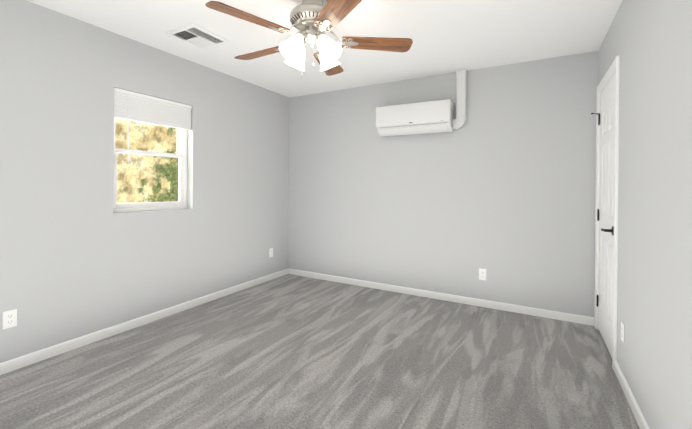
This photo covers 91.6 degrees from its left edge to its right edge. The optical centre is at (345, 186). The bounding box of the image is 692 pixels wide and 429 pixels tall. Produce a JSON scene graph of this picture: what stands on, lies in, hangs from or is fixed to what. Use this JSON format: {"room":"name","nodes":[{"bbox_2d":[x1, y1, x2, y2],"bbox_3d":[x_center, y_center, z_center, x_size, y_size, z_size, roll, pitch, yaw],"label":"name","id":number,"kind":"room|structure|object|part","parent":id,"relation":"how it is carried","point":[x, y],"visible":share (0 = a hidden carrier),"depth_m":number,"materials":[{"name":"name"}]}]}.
{"room":"empty bedroom","nodes":[
{"label":"empty bedroom","id":0,"kind":"room"},
{"bbox_2d":[0,0,288,362],"bbox_3d":[-1.854,-0.017,2.924,0.160,2.440,4.394,1,0,29],"label":"wall","id":1,"kind":"structure","parent":0,"point":[79,257],"depth_m":2.66,"materials":[{"name":"grey paint"}]},
{"bbox_2d":[2,309,16,329],"bbox_3d":[-2.180,0.861,2.182,0.007,0.115,0.070,1,0,29],"label":"electrical outlet","id":2,"kind":"object","parent":1,"relation":"attached to","point":[9,318],"visible":1,"depth_m":2.18,"materials":[{"name":"white plastic"}]},
{"bbox_2d":[0,268,287,374],"bbox_3d":[-1.789,1.167,2.883,0.014,0.072,4.074,1,0,29],"label":"baseboard","id":3,"kind":"structure","parent":1,"relation":"attached to","point":[34,357],"depth_m":2.75,"materials":[{"name":"white wood"}]},
{"bbox_2d":[113,88,191,212],"bbox_3d":[-1.772,-0.290,3.072,0.156,1.025,0.725,1,0,29],"label":"window unit","id":4,"kind":"structure","parent":1,"relation":"in","point":[129,106],"depth_m":3.05,"materials":[{"name":"white plastic"}]},
{"bbox_2d":[269,248,272,257],"bbox_3d":[-0.969,0.861,4.360,0.007,0.115,0.070,1,0,29],"label":"electrical outlet","id":5,"kind":"object","parent":1,"relation":"attached to","point":[270,252],"visible":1,"depth_m":4.35,"materials":[{"name":"white plastic"}]},
{"bbox_2d":[0,274,639,428],"bbox_3d":[-0.284,1.267,2.046,3.780,0.100,4.394,1,0,29],"label":"floor","id":6,"kind":"structure","parent":0,"point":[288,351],"depth_m":2.21,"materials":[{"name":"carpet"}]},
{"bbox_2d":[27,0,622,97],"bbox_3d":[-0.262,-1.273,2.043,3.780,0.100,4.394,1,0,29],"label":"ceiling","id":7,"kind":"structure","parent":0,"point":[449,36],"depth_m":2.67,"materials":[{"name":"white paint"}]},
{"bbox_2d":[166,23,228,48],"bbox_3d":[-1.217,-1.223,2.772,0.335,0.017,0.350,1,0,29],"label":"ceiling vent","id":8,"kind":"object","parent":7,"relation":"in","point":[197,35],"visible":1,"depth_m":2.75,"materials":[{"name":"white metal"}]},
{"bbox_2d":[205,0,412,77],"bbox_3d":[-0.257,-0.953,2.170,1.208,0.540,1.260,1,0,29],"label":"ceiling fan","id":9,"kind":"object","parent":7,"relation":"hanging from","point":[312,21],"visible":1,"depth_m":2.08,"materials":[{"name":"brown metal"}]},
{"bbox_3d":[-0.531,-0.932,1.865,0.460,0.006,0.144,0,12,-42],"label":"blade","id":10,"kind":"part","parent":9,"relation":"part of","materials":[{"name":"brown wood"}]},
{"bbox_3d":[-0.582,-0.933,2.356,0.460,0.006,0.144,1,12,30],"label":"blade","id":11,"kind":"part","parent":9,"relation":"part of","materials":[{"name":"brown wood"}]},
{"label":"blade","id":12,"kind":"part","parent":9,"relation":"part of","materials":[{"name":"brown wood"}]},
{"bbox_3d":[-0.048,-0.927,1.761,0.144,0.006,0.460,14,-5,-23],"label":"blade","id":13,"kind":"part","parent":9,"relation":"part of","materials":[{"name":"brown wood"}]},
{"bbox_3d":[0.199,-0.926,2.188,0.460,0.006,0.144,1,-12,-6],"label":"blade","id":14,"kind":"part","parent":9,"relation":"part of","materials":[{"name":"brown wood"}]},
{"bbox_2d":[288,51,598,316],"bbox_3d":[0.826,0.005,3.856,3.620,2.440,0.160,1,0,29],"label":"wall","id":15,"kind":"structure","parent":0,"point":[499,186],"depth_m":3.53,"materials":[{"name":"grey paint"}]},
{"bbox_2d":[376,69,466,136],"bbox_3d":[0.803,-0.893,3.662,0.949,0.644,0.210,1,0,29],"label":"mini-split air conditioner","id":16,"kind":"object","parent":15,"relation":"attached to","point":[430,117],"visible":1,"depth_m":3.55,"materials":[{"name":"white plastic"}]},
{"bbox_2d":[288,269,593,325],"bbox_3d":[0.717,1.188,3.813,3.430,0.072,0.014,1,0,29],"label":"baseboard","id":17,"kind":"structure","parent":15,"relation":"attached to","point":[581,319],"depth_m":3.55,"materials":[{"name":"white wood"}]},
{"bbox_2d":[479,268,485,279],"bbox_3d":[1.397,0.901,3.439,0.070,0.115,0.007,1,0,29],"label":"electrical outlet","id":18,"kind":"object","parent":15,"relation":"attached to","point":[482,274],"visible":1,"depth_m":3.44,"materials":[{"name":"white plastic"}]},
{"bbox_2d":[598,0,691,428],"bbox_3d":[1.292,0.012,1.175,0.120,2.440,4.074,1,0,29],"label":"wall","id":19,"kind":"structure","parent":0,"point":[649,42],"depth_m":1.56,"materials":[{"name":"grey paint"}]},
{"bbox_2d":[591,74,614,356],"bbox_3d":[2.013,0.214,2.627,0.104,2.022,0.698,1,0,29],"label":"door","id":20,"kind":"structure","parent":19,"relation":"in","point":[606,201],"depth_m":2.61,"materials":[{"name":"white wood"}]},
{"bbox_3d":[2.164,0.204,2.902,0.100,1.670,0.070,1,0,29],"label":"door hinges","id":21,"kind":"part","parent":20,"relation":"part of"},
{"bbox_2d":[601,226,613,234],"bbox_3d":[1.889,0.316,2.432,0.058,0.064,0.152,1,0,29],"label":"door handle","id":22,"kind":"object","parent":20,"relation":"attached to","point":[611,230],"depth_m":2.38,"materials":[{"name":"black metal"}]},
{"bbox_2d":[594,56,619,369],"bbox_3d":[2.064,0.183,2.582,0.138,2.109,0.819,1,0,29],"label":"door frame","id":23,"kind":"structure","parent":19,"relation":"attached to","point":[613,68],"depth_m":2.28,"materials":[{"name":"white wood"}]},
{"bbox_2d":[621,321,624,342],"bbox_3d":[1.723,0.909,2.096,0.007,0.115,0.070,1,0,29],"label":"electrical outlet","id":24,"kind":"object","parent":19,"relation":"attached to","point":[622,331],"visible":1,"depth_m":2.09,"materials":[{"name":"white plastic"}]},
{"bbox_2d":[614,360,649,428],"bbox_3d":[1.026,1.194,0.855,0.014,0.072,3.203,1,0,29],"label":"baseboard","id":25,"kind":"structure","parent":19,"relation":"attached to","point":[633,404],"depth_m":1.87,"materials":[{"name":"white wood"}]},
{"label":"outside","id":26,"kind":"structure","parent":0,"visible":0},
{"bbox_2d":[115,118,178,202],"bbox_3d":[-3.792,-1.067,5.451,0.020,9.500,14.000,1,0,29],"label":"window glass","id":27,"kind":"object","parent":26,"point":[139,135],"depth_m":5.92,"materials":[{"name":"clear glass"}]}
]}

